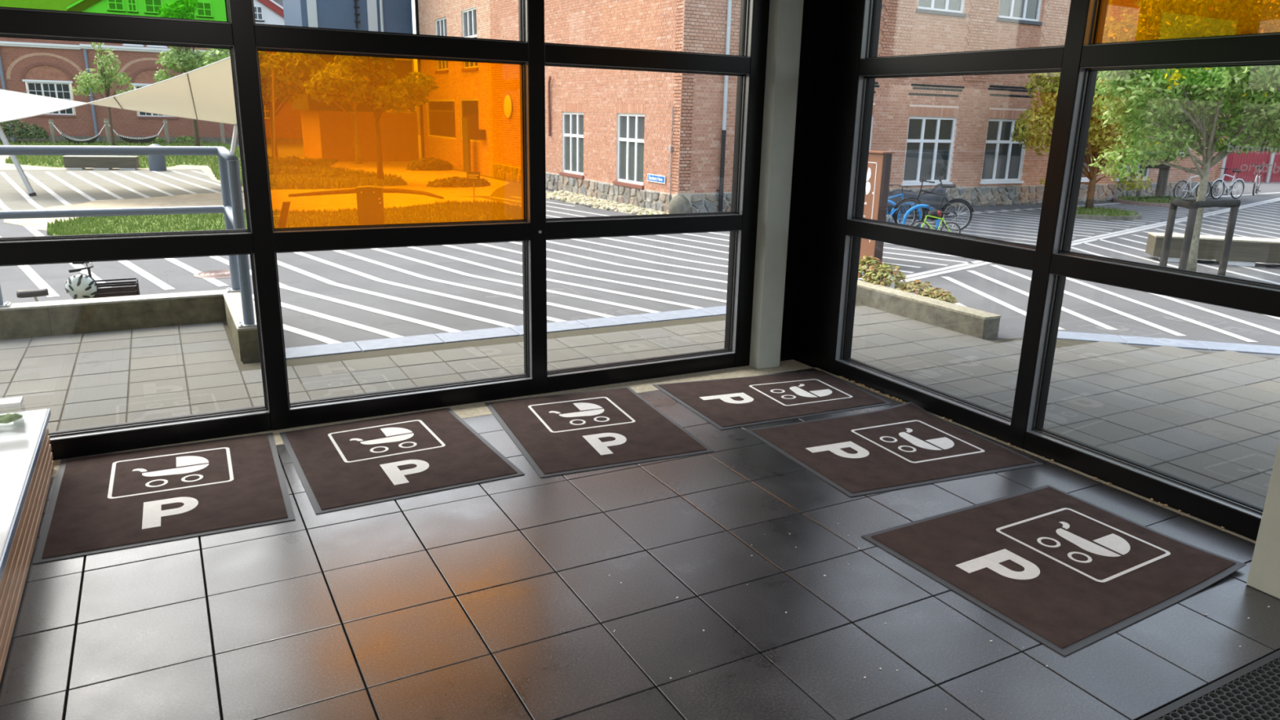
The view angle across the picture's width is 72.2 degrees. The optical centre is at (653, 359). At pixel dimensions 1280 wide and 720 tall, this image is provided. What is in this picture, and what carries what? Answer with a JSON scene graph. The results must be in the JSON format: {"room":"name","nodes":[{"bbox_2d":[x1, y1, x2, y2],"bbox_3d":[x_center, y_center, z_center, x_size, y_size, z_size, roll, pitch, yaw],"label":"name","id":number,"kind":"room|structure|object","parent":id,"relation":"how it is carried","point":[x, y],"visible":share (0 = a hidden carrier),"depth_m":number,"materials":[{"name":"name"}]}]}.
{"room":"building entrance lobby","nodes":[
{"label":"building entrance lobby","id":0,"kind":"room"},
{"bbox_2d":[0,0,821,460],"bbox_3d":[-2.641,-1.062,4.170,8.770,3.120,0.157,-7,18,-28],"label":"window","id":1,"kind":"structure","parent":0,"point":[243,37],"depth_m":4.99,"materials":[{"name":"black paint"}]},
{"bbox_2d":[0,359,1279,719],"bbox_3d":[-0.613,1.548,1.030,8.770,0.121,8.660,-7,18,-28],"label":"floor","id":2,"kind":"structure","parent":0,"point":[499,599],"depth_m":3.13,"materials":[{"name":"black tile"}]},
{"bbox_2d":[0,408,54,681],"bbox_3d":[-2.497,0.851,2.575,0.992,0.300,3.425,-7,18,-28],"label":"counter","id":3,"kind":"object","parent":2,"relation":"on","point":[27,465],"visible":1,"depth_m":3.41,"materials":[{"name":"white laminate"}]},
{"bbox_2d":[0,395,26,425],"bbox_3d":[-3.024,0.251,3.909,0.365,0.112,0.100,-7,18,-28],"label":"display box","id":4,"kind":"object","parent":3,"relation":"on","point":[7,418],"visible":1,"depth_m":3.96,"materials":[{"name":"white paint"}]},
{"bbox_2d":[32,432,295,564],"bbox_3d":[-2.233,0.588,4.083,0.983,0.009,1.202,-7,18,-28],"label":"floor mat","id":5,"kind":"object","parent":2,"relation":"on","point":[101,503],"visible":1,"depth_m":3.97,"materials":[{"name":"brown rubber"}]},
{"bbox_2d":[279,407,524,514],"bbox_3d":[-1.341,0.477,4.564,0.993,0.009,1.167,-7,18,-28],"label":"floor mat","id":6,"kind":"object","parent":2,"relation":"on","point":[355,464],"visible":1,"depth_m":4.46,"materials":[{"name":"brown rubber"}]},
{"bbox_2d":[484,386,714,477],"bbox_3d":[-0.356,0.373,5.025,0.965,0.009,1.234,-5,17,-23],"label":"floor mat","id":7,"kind":"object","parent":2,"relation":"on","point":[558,434],"visible":1,"depth_m":4.92,"materials":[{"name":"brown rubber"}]},
{"bbox_2d":[652,370,892,430],"bbox_3d":[0.768,0.220,5.681,1.279,0.009,0.919,-6,17,-25],"label":"floor mat","id":8,"kind":"object","parent":2,"relation":"on","point":[739,402],"visible":1,"depth_m":5.60,"materials":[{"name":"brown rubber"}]},
{"bbox_2d":[745,401,1043,497],"bbox_3d":[1.289,0.461,4.818,1.214,0.033,1.028,-6,17,-25],"label":"floor mat","id":9,"kind":"object","parent":2,"relation":"on","point":[905,445],"visible":1,"depth_m":4.75,"materials":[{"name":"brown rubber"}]},
{"bbox_2d":[608,503,1270,709],"bbox_3d":[1.025,0.899,3.280,2.277,0.004,1.432,-7,18,-28],"label":"grit","id":10,"kind":"object","parent":2,"relation":"on","point":[940,504],"visible":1,"depth_m":3.20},
{"bbox_2d":[838,376,1224,528],"bbox_3d":[1.917,0.432,5.019,0.040,0.013,2.605,-7,18,-28],"label":"crumbs","id":11,"kind":"object","parent":2,"relation":"on","point":[841,377],"visible":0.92,"depth_m":5.61,"materials":[{"name":"beige"}]},
{"bbox_2d":[861,484,1246,656],"bbox_3d":[1.667,0.799,3.653,1.226,0.026,0.992,-7,18,-28],"label":"floor mat","id":12,"kind":"object","parent":2,"relation":"on","point":[1069,572],"visible":1,"depth_m":3.57,"materials":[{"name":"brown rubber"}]},
{"bbox_2d":[1138,649,1279,719],"bbox_3d":[2.387,1.157,2.457,1.750,0.014,1.235,-7,18,-28],"label":"mat","id":13,"kind":"object","parent":2,"relation":"on","point":[1251,692],"visible":1,"depth_m":2.74,"materials":[{"name":"black rubber"}]},
{"bbox_2d":[749,0,804,368],"bbox_3d":[0.840,-1.458,5.913,0.192,3.120,0.114,-7,18,-28],"label":"pillar","id":14,"kind":"structure","parent":0,"point":[785,16],"depth_m":5.92,"materials":[{"name":"grey paint"}]},
{"bbox_2d":[795,0,1279,541],"bbox_3d":[2.772,-0.698,3.366,0.150,3.120,6.639,-7,18,-28],"label":"window","id":15,"kind":"structure","parent":0,"point":[848,64],"depth_m":4.76,"materials":[{"name":"black paint"}]},
{"bbox_2d":[1246,439,1279,599],"bbox_3d":[2.508,-0.601,2.991,0.192,3.120,0.220,-7,18,-28],"label":"pillar","id":16,"kind":"structure","parent":0,"point":[1264,575],"depth_m":3.36,"materials":[{"name":"grey paint"}]},
{"label":"outside","id":17,"kind":"structure","parent":0,"visible":0},
{"bbox_2d":[46,199,521,235],"bbox_3d":[-5.287,-2.295,14.027,7.350,0.098,3.904,-7,18,-28],"label":"hedge","id":18,"kind":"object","parent":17,"point":[454,211],"depth_m":13.63,"materials":[{"name":"plant"}]},
{"bbox_2d":[272,201,290,227],"bbox_3d":[-5.426,-2.061,12.619,0.428,0.430,0.079,0,16,-5],"label":"stake","id":19,"kind":"object","parent":18,"relation":"on","point":[286,205],"visible":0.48,"depth_m":12.60,"materials":[{"name":"brown wood"}]},
{"bbox_2d":[355,185,384,224],"bbox_3d":[-4.218,-2.275,13.102,0.380,0.633,0.283,-2,16,-13],"label":"litter bin","id":20,"kind":"object","parent":18,"relation":"on","point":[370,198],"visible":0.96,"depth_m":12.97,"materials":[{"name":"grey metal"}]},
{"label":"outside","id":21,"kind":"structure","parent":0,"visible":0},
{"bbox_2d":[0,138,239,168],"bbox_3d":[-21.442,-7.026,29.353,14.666,0.182,17.598,-7,18,-28],"label":"lawn","id":22,"kind":"structure","parent":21,"point":[50,161],"depth_m":27.87,"materials":[{"name":"plant"}]},
{"bbox_2d":[0,119,49,143],"bbox_3d":[-25.511,-9.065,34.624,2.822,1.113,1.294,-7,18,-28],"label":"shrub","id":23,"kind":"object","parent":22,"relation":"on","point":[31,132],"visible":0.92,"depth_m":34.72,"materials":[{"name":"green plant"}]},
{"bbox_2d":[48,120,56,142],"bbox_3d":[-24.193,-9.169,35.343,0.180,0.980,0.180,-7,18,-28],"label":"timber post","id":24,"kind":"object","parent":22,"relation":"on","point":[51,122],"visible":0.93,"depth_m":35.28,"materials":[{"name":"grey wood"}]},
{"bbox_2d":[52,124,105,144],"bbox_3d":[-23.258,-9.177,35.645,1.987,0.950,0.832,-3,16,-17],"label":"hammock","id":25,"kind":"object","parent":24,"relation":"hanging from","point":[69,139],"visible":0.95,"depth_m":35.49,"materials":[{"name":"grey fabric"}]},
{"bbox_2d":[71,42,133,146],"bbox_3d":[-20.766,-10.240,33.443,2.461,4.264,1.123,-7,18,-28],"label":"sapling","id":26,"kind":"object","parent":22,"relation":"on","point":[107,71],"visible":0.83,"depth_m":33.16,"materials":[{"name":"green plant"}]},
{"bbox_2d":[103,118,111,143],"bbox_3d":[-22.320,-9.319,35.906,0.180,1.060,0.180,-7,18,-28],"label":"timber post","id":27,"kind":"object","parent":22,"relation":"on","point":[106,121],"visible":0.92,"depth_m":35.85,"materials":[{"name":"grey wood"}]},
{"bbox_2d":[107,124,164,143],"bbox_3d":[-21.582,-9.495,36.755,0.797,0.890,2.299,14,20,38],"label":"hammock","id":28,"kind":"object","parent":27,"relation":"hanging from","point":[130,140],"visible":0.98,"depth_m":36.65,"materials":[{"name":"grey fabric"}]},
{"bbox_2d":[163,119,169,143],"bbox_3d":[-20.846,-9.749,37.586,0.180,1.060,0.180,-7,18,-28],"label":"timber post","id":29,"kind":"object","parent":22,"relation":"on","point":[165,121],"visible":0.94,"depth_m":37.53,"materials":[{"name":"grey wood"}]},
{"bbox_2d":[149,134,201,143],"bbox_3d":[-20.936,-9.608,38.284,2.344,0.442,0.714,-7,18,-28],"label":"shrub","id":30,"kind":"object","parent":22,"relation":"on","point":[180,139],"visible":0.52,"depth_m":38.36,"materials":[{"name":"green plant"}]},
{"bbox_2d":[152,0,212,146],"bbox_3d":[-16.349,-10.331,31.752,3.125,5.573,1.913,-7,18,-28],"label":"tree","id":31,"kind":"object","parent":22,"relation":"on","point":[183,60],"visible":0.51,"depth_m":31.00,"materials":[{"name":"green plant"}]},
{"bbox_2d":[219,122,225,143],"bbox_3d":[-18.950,-10.006,38.608,0.180,1.100,0.180,-7,18,-28],"label":"timber post","id":32,"kind":"object","parent":22,"relation":"on","point":[221,125],"visible":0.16,"depth_m":38.56,"materials":[{"name":"grey wood"}]},
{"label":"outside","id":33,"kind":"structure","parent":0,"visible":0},
{"bbox_2d":[208,155,407,189],"bbox_3d":[-10.148,-5.385,24.556,4.365,0.156,12.655,-7,18,-28],"label":"lawn","id":34,"kind":"structure","parent":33,"point":[290,181],"depth_m":20.82,"materials":[{"name":"plant"}]},
{"bbox_2d":[200,48,327,159],"bbox_3d":[-11.638,-7.843,26.675,3.514,3.734,2.236,-9,18,-32],"label":"tree","id":35,"kind":"object","parent":34,"relation":"on","point":[288,78],"visible":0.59,"depth_m":26.16,"materials":[{"name":"green plant"}]},
{"bbox_2d":[216,155,320,166],"bbox_3d":[-11.109,-5.741,25.456,2.931,0.426,1.700,-7,18,-28],"label":"tussock","id":36,"kind":"object","parent":34,"relation":"on","point":[289,160],"visible":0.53,"depth_m":25.51,"materials":[{"name":"green plant"}]},
{"bbox_2d":[271,70,275,180],"bbox_3d":[-8.571,-5.228,19.817,0.240,2.503,0.092,0,16,-7],"label":"pole","id":37,"kind":"object","parent":34,"relation":"on","point":[273,71],"visible":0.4,"depth_m":19.76,"materials":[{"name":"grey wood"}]},
{"bbox_2d":[239,164,318,175],"bbox_3d":[-9.662,-4.810,22.391,2.305,0.373,1.324,-7,18,-28],"label":"tussock","id":38,"kind":"object","parent":34,"relation":"on","point":[280,169],"visible":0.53,"depth_m":22.38,"materials":[{"name":"green plant"}]},
{"bbox_2d":[306,168,376,177],"bbox_3d":[-7.773,-4.661,22.090,1.912,0.351,1.136,-7,18,-28],"label":"tussock","id":39,"kind":"object","parent":34,"relation":"on","point":[342,173],"visible":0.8,"depth_m":21.88,"materials":[{"name":"green plant"}]},
{"bbox_2d":[302,54,439,179],"bbox_3d":[-6.773,-6.025,21.083,3.118,3.478,1.806,5,16,11],"label":"tree","id":40,"kind":"object","parent":34,"relation":"on","point":[365,80],"visible":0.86,"depth_m":20.68,"materials":[{"name":"green plant"}]},
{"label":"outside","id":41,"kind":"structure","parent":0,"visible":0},
{"bbox_2d":[0,303,1279,506],"bbox_3d":[2.150,0.557,4.827,20.538,0.088,8.011,4,16,9],"label":"pavement","id":42,"kind":"structure","parent":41,"point":[1211,420],"depth_m":6.06,"materials":[{"name":"grey concrete"}]},
{"bbox_2d":[855,280,1001,338],"bbox_3d":[1.964,-0.679,8.948,0.194,0.286,3.664,-7,18,-28],"label":"wall","id":43,"kind":"structure","parent":42,"relation":"on","point":[968,321],"depth_m":7.88,"materials":[{"name":"concrete"}]},
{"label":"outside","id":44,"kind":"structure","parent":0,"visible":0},
{"bbox_2d":[0,134,1279,358],"bbox_3d":[-6.734,-5.143,25.170,74.000,0.454,76.000,-7,18,-28],"label":"parking lot","id":45,"kind":"structure","parent":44,"point":[355,295],"depth_m":9.77,"materials":[{"name":"grey asphalt"}]},
{"bbox_2d":[0,125,36,195],"bbox_3d":[-11.825,-3.727,16.260,0.520,1.393,0.114,-2,16,-12],"label":"pole","id":46,"kind":"object","parent":45,"relation":"on","point":[31,193],"visible":0.95,"depth_m":16.29,"materials":[{"name":"metal"}]},
{"bbox_2d":[16,262,139,302],"bbox_3d":[-4.849,-0.332,7.242,1.223,0.906,0.472,-7,18,-28],"label":"bench","id":47,"kind":"object","parent":45,"relation":"on","point":[133,289],"visible":0.16,"depth_m":7.24,"materials":[{"name":"black metal"}]},
{"bbox_2d":[64,262,97,299],"bbox_3d":[-4.622,-0.625,7.087,0.224,0.315,0.154,-11,20,-38],"label":"helmet","id":48,"kind":"object","parent":47,"relation":"hanging from","point":[79,286],"visible":0.89,"depth_m":7.05,"materials":[{"name":"white plastic"}]},
{"bbox_2d":[92,277,139,297],"bbox_3d":[-4.513,-0.554,7.370,0.342,0.208,0.275,-7,18,-28],"label":"basket","id":49,"kind":"object","parent":47,"relation":"on","point":[133,289],"depth_m":7.29,"materials":[{"name":"silver"}]},
{"bbox_2d":[0,289,260,364],"bbox_3d":[-5.551,0.224,5.633,5.587,0.715,1.524,-7,18,-28],"label":"wall","id":50,"kind":"structure","parent":45,"relation":"on","point":[77,316],"depth_m":6.86,"materials":[{"name":"grey concrete"}]},
{"bbox_2d":[0,145,257,328],"bbox_3d":[-5.531,-0.687,5.372,5.575,1.180,1.480,-7,18,-28],"label":"railing","id":51,"kind":"object","parent":50,"relation":"on","point":[232,208],"visible":0.86,"depth_m":6.63,"materials":[{"name":"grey metal"}]},
{"bbox_2d":[0,0,302,144],"bbox_3d":[-27.422,-15.344,39.559,21.700,10.600,8.750,-7,18,-28],"label":"brick building","id":52,"kind":"structure","parent":45,"relation":"on","point":[47,68],"depth_m":37.86,"materials":[{"name":"red brick"}]},
{"bbox_2d":[147,143,166,171],"bbox_3d":[-13.201,-5.385,23.324,0.426,0.690,0.430,-7,18,-28],"label":"litter bin","id":53,"kind":"object","parent":45,"relation":"on","point":[156,162],"visible":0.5,"depth_m":23.21,"materials":[{"name":"grey metal"}]},
{"bbox_2d":[148,143,160,146],"bbox_3d":[-13.194,-5.664,23.246,0.426,0.110,0.430,-7,18,-28],"label":"hood","id":54,"kind":"object","parent":53,"relation":"attached to","point":[153,144],"depth_m":23.16,"materials":[{"name":"white stone"}]},
{"bbox_2d":[193,270,231,278],"bbox_3d":[-4.622,-0.913,9.348,0.490,0.025,0.490,-7,18,-28],"label":"manhole cover","id":55,"kind":"object","parent":45,"relation":"on","point":[214,273],"visible":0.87,"depth_m":9.28,"materials":[{"name":"metal"}]},
{"bbox_2d":[230,124,237,154],"bbox_3d":[-9.449,-4.594,19.672,0.120,1.376,0.922,1,16,-3],"label":"pole","id":56,"kind":"object","parent":45,"relation":"on","point":[235,128],"visible":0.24,"depth_m":19.77,"materials":[{"name":"metal"}]},
{"bbox_2d":[0,56,236,124],"bbox_3d":[-10.081,-4.918,16.149,4.813,1.251,6.019,-7,18,-28],"label":"shade sail","id":57,"kind":"object","parent":56,"relation":"attached to","point":[205,93],"visible":0.94,"depth_m":16.68,"materials":[{"name":"fabric"}]},
{"bbox_2d":[273,0,283,6],"bbox_3d":[-21.041,-17.642,51.112,5.500,9.000,5.030,-7,18,-28],"label":"block","id":58,"kind":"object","parent":45,"relation":"on","point":[279,2],"visible":0.02,"depth_m":47.96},
{"bbox_2d":[282,0,418,161],"bbox_3d":[-10.511,-11.259,30.189,3.490,8.600,4.100,-7,18,-28],"label":"building","id":59,"kind":"structure","parent":45,"relation":"on","point":[327,131],"depth_m":29.12,"materials":[{"name":"grey"}]},
{"bbox_2d":[462,117,471,173],"bbox_3d":[-5.361,-6.155,25.191,0.120,1.560,0.560,-7,18,-28],"label":"dark stele","id":60,"kind":"object","parent":45,"relation":"on","point":[465,121],"visible":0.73,"depth_m":25.10,"materials":[{"name":"orange stone"}]},
{"bbox_2d":[546,190,668,214],"bbox_3d":[-1.175,-3.150,17.564,0.975,0.077,5.060,-7,18,-28],"label":"gravel strip","id":61,"kind":"object","parent":45,"relation":"on","point":[561,195],"visible":0.94,"depth_m":17.32,"materials":[{"name":"gravel"}]},
{"bbox_2d":[284,306,1279,359],"bbox_3d":[3.008,-0.203,7.669,11.714,0.107,2.843,1,16,-1],"label":"kerb","id":62,"kind":"object","parent":45,"relation":"on","point":[318,350],"visible":0.41,"depth_m":7.30,"materials":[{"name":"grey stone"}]},
{"bbox_2d":[414,0,1244,213],"bbox_3d":[3.741,-9.909,25.749,17.500,9.110,17.850,-7,18,-28],"label":"brick building","id":63,"kind":"structure","parent":45,"relation":"on","point":[606,130],"depth_m":18.29,"materials":[{"name":"red brick"}]},
{"bbox_2d":[647,173,665,183],"bbox_3d":[0.052,-3.343,16.179,0.013,0.140,0.670,-7,18,-28],"label":"street sign","id":64,"kind":"object","parent":63,"relation":"attached to","point":[651,177],"visible":1,"depth_m":16.16,"materials":[{"name":"blue metal"}]},
{"bbox_2d":[859,150,894,266],"bbox_3d":[2.574,-1.935,11.090,0.190,1.395,0.950,-7,18,-28],"label":"pylon","id":65,"kind":"object","parent":45,"relation":"on","point":[879,162],"visible":0.29,"depth_m":10.70,"materials":[{"name":"brown"}]},
{"bbox_2d":[887,200,901,223],"bbox_3d":[3.919,-2.483,14.890,0.586,0.477,0.090,4,16,10],"label":"hoop","id":66,"kind":"object","parent":45,"relation":"on","point":[890,202],"visible":0.21,"depth_m":14.81,"materials":[{"name":"blue paint"}]},
{"bbox_2d":[885,184,916,225],"bbox_3d":[3.929,-2.525,14.558,1.134,0.736,0.432,-2,16,-11],"label":"bicycle","id":67,"kind":"object","parent":45,"relation":"on","point":[889,217],"visible":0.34,"depth_m":14.60,"materials":[{"name":"blue metal"}]},
{"bbox_2d":[889,201,921,226],"bbox_3d":[4.216,-2.409,14.654,0.586,0.477,0.090,1,16,0],"label":"hoop","id":68,"kind":"object","parent":45,"relation":"on","point":[911,203],"visible":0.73,"depth_m":14.61,"materials":[{"name":"blue paint"}]},
{"bbox_2d":[886,177,948,215],"bbox_3d":[4.899,-3.035,16.396,1.280,0.780,0.527,1,16,0],"label":"bicycle","id":69,"kind":"object","parent":45,"relation":"on","point":[930,199],"visible":0.35,"depth_m":16.35,"materials":[{"name":"black metal"}]},
{"bbox_2d":[902,204,939,229],"bbox_3d":[4.269,-2.232,13.986,0.626,0.497,0.090,1,16,0],"label":"hoop","id":70,"kind":"object","parent":45,"relation":"on","point":[919,206],"visible":0.5,"depth_m":13.94,"materials":[{"name":"blue paint"}]},
{"bbox_2d":[893,179,973,231],"bbox_3d":[4.654,-2.553,14.551,1.280,0.831,0.487,6,16,17],"label":"bicycle","id":71,"kind":"object","parent":45,"relation":"on","point":[916,201],"visible":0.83,"depth_m":14.57,"materials":[{"name":"black metal"}]},
{"bbox_2d":[911,205,960,233],"bbox_3d":[4.289,-2.071,13.363,0.730,0.521,0.282,-2,16,-11],"label":"bicycle","id":72,"kind":"object","parent":45,"relation":"on","point":[926,223],"visible":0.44,"depth_m":13.33,"materials":[{"name":"green metal"}]},
{"bbox_2d":[927,208,942,220],"bbox_3d":[4.301,-2.225,13.457,0.234,0.171,0.187,-7,18,-28],"label":"backpack","id":73,"kind":"object","parent":72,"relation":"on","point":[933,212],"visible":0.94,"depth_m":13.39,"materials":[{"name":"grey fabric"}]},
{"bbox_2d":[1075,205,1142,220],"bbox_3d":[8.974,-3.023,17.895,1.900,0.165,1.710,-7,18,-28],"label":"bed","id":74,"kind":"object","parent":45,"relation":"on","point":[1098,213],"visible":0.73,"depth_m":17.31,"materials":[{"name":"green plant"}]},
{"bbox_2d":[1010,19,1172,209],"bbox_3d":[8.910,-4.916,17.791,3.449,3.899,1.804,-1,16,-9],"label":"autumn tree","id":75,"kind":"object","parent":74,"relation":"on","point":[1101,136],"visible":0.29,"depth_m":17.64,"materials":[{"name":"green plant"}]},
{"bbox_2d":[1112,194,1195,207],"bbox_3d":[12.183,-3.856,21.177,2.100,0.165,1.890,-7,18,-28],"label":"bed","id":76,"kind":"object","parent":45,"relation":"on","point":[1155,202],"visible":0.46,"depth_m":20.68,"materials":[{"name":"green plant"}]},
{"bbox_2d":[1135,164,1170,199],"bbox_3d":[12.213,-4.295,21.351,0.877,0.910,0.409,-7,18,-28],"label":"tree guard","id":77,"kind":"object","parent":76,"relation":"on","point":[1161,166],"visible":0.63,"depth_m":21.28,"materials":[{"name":"grey metal"}]},
{"bbox_2d":[1123,195,1183,201],"bbox_3d":[12.180,-3.889,21.252,1.922,0.213,0.974,-7,18,-28],"label":"ivy patch","id":78,"kind":"object","parent":76,"relation":"on","point":[1167,197],"visible":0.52,"depth_m":21.09,"materials":[{"name":"green plant"}]},
{"bbox_2d":[1141,71,1239,198],"bbox_3d":[12.523,-5.516,20.806,2.562,3.609,1.219,-7,18,-28],"label":"street tree","id":79,"kind":"object","parent":76,"relation":"on","point":[1185,119],"visible":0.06,"depth_m":20.61,"materials":[{"name":"green plant"}]},
{"bbox_2d":[1088,0,1279,271],"bbox_3d":[6.889,-2.808,10.539,3.832,3.634,2.144,-1,16,-8],"label":"street tree","id":80,"kind":"object","parent":45,"relation":"on","point":[1183,85],"visible":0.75,"depth_m":10.20,"materials":[{"name":"green plant"}]},
{"bbox_2d":[1173,168,1211,198],"bbox_3d":[13.744,-4.459,22.284,1.206,0.800,0.467,-10,19,-36],"label":"bicycle","id":81,"kind":"object","parent":45,"relation":"on","point":[1190,191],"visible":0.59,"depth_m":22.27,"materials":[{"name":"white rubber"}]},
{"bbox_2d":[1159,198,1240,275],"bbox_3d":[6.610,-1.515,10.813,0.980,0.935,0.560,-7,18,-28],"label":"tree guard","id":82,"kind":"object","parent":45,"relation":"on","point":[1193,205],"visible":0.86,"depth_m":10.73,"materials":[{"name":"grey metal"}]},
{"bbox_2d":[1145,231,1279,266],"bbox_3d":[8.095,-1.458,11.843,2.530,0.345,0.410,5,16,14],"label":"bench","id":83,"kind":"object","parent":45,"relation":"on","point":[1244,251],"visible":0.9,"depth_m":11.77,"materials":[{"name":"white paint"}]},
{"bbox_2d":[1210,167,1244,199],"bbox_3d":[15.066,-4.609,22.947,1.232,0.800,0.469,0,16,-5],"label":"bicycle","id":84,"kind":"object","parent":45,"relation":"on","point":[1228,190],"visible":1,"depth_m":22.96,"materials":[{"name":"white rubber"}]},
{"bbox_2d":[1219,150,1279,182],"bbox_3d":[22.436,-6.776,30.801,5.000,1.120,0.113,1,16,0],"label":"fence","id":85,"kind":"object","parent":45,"relation":"on","point":[1242,162],"visible":0.67,"depth_m":30.82,"materials":[{"name":"metal"}]},
{"bbox_2d":[1227,82,1279,151],"bbox_3d":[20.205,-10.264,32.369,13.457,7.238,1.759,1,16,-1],"label":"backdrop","id":86,"kind":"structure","parent":45,"relation":"on","point":[1262,148],"depth_m":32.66,"materials":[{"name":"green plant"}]},
{"bbox_2d":[1250,164,1272,195],"bbox_3d":[17.153,-5.107,24.846,0.493,0.842,1.297,7,17,20],"label":"bicycle","id":87,"kind":"object","parent":45,"relation":"on","point":[1257,181],"visible":1,"depth_m":24.75,"materials":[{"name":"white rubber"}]},
{"bbox_3d":[2.147,-0.737,9.490,0.654,0.115,2.900,-7,18,-28],"label":"planting bed","id":88,"kind":"object","parent":45,"relation":"on","visible":0},
{"bbox_2d":[857,254,907,288],"bbox_3d":[2.259,-0.844,8.943,0.450,0.400,0.821,-7,18,-28],"label":"plant","id":89,"kind":"object","parent":88,"relation":"on","point":[877,275],"visible":0.84,"depth_m":8.80,"materials":[{"name":"green plant"}]},
{"bbox_2d":[896,279,958,304],"bbox_3d":[2.600,-0.619,8.391,0.378,0.283,0.658,-7,18,-28],"label":"plant","id":90,"kind":"object","parent":88,"relation":"on","point":[933,293],"visible":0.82,"depth_m":8.32,"materials":[{"name":"green plant"}]},
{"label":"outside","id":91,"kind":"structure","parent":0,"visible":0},
{"bbox_2d":[0,155,512,230],"bbox_3d":[-16.257,-5.349,24.169,20.450,0.006,32.934,-7,18,-28],"label":"sand area","id":92,"kind":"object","parent":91,"point":[416,180],"visible":0.32,"depth_m":17.75,"materials":[{"name":"beige sand"}]},
{"bbox_2d":[62,155,139,169],"bbox_3d":[-14.639,-5.239,23.309,1.670,0.345,0.410,-4,16,-19],"label":"bench","id":93,"kind":"object","parent":92,"relation":"on","point":[70,162],"visible":1,"depth_m":23.15,"materials":[{"name":"beige concrete"}]},
{"bbox_2d":[297,60,362,164],"bbox_3d":[-10.141,-7.788,27.648,2.878,3.196,1.896,-3,16,-17],"label":"tree","id":94,"kind":"object","parent":92,"relation":"on","point":[358,160],"visible":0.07,"depth_m":27.90,"materials":[{"name":"grey plant"}]},
{"bbox_2d":[288,188,444,199],"bbox_3d":[-5.834,-3.463,18.245,3.033,0.120,1.360,-1,16,-7],"label":"edging","id":95,"kind":"object","parent":92,"relation":"on","point":[350,190],"visible":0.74,"depth_m":18.33,"materials":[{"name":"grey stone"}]},
{"bbox_2d":[406,156,453,170],"bbox_3d":[-6.666,-5.835,26.199,1.501,0.454,0.888,-7,18,-28],"label":"tussock","id":96,"kind":"object","parent":92,"relation":"on","point":[439,165],"visible":0.99,"depth_m":26.05,"materials":[{"name":"green plant"}]},
{"bbox_2d":[426,176,490,187],"bbox_3d":[-4.609,-4.245,20.932,1.627,0.293,0.945,-7,18,-28],"label":"tussock","id":97,"kind":"object","parent":92,"relation":"on","point":[454,181],"visible":0.68,"depth_m":20.63,"materials":[{"name":"green plant"}]},
{"bbox_2d":[466,171,479,201],"bbox_3d":[-3.476,-3.333,17.001,0.260,0.615,0.040,1,16,0],"label":"notice sign","id":98,"kind":"object","parent":92,"relation":"on","point":[473,177],"visible":0.91,"depth_m":16.94,"materials":[{"name":"metal"}]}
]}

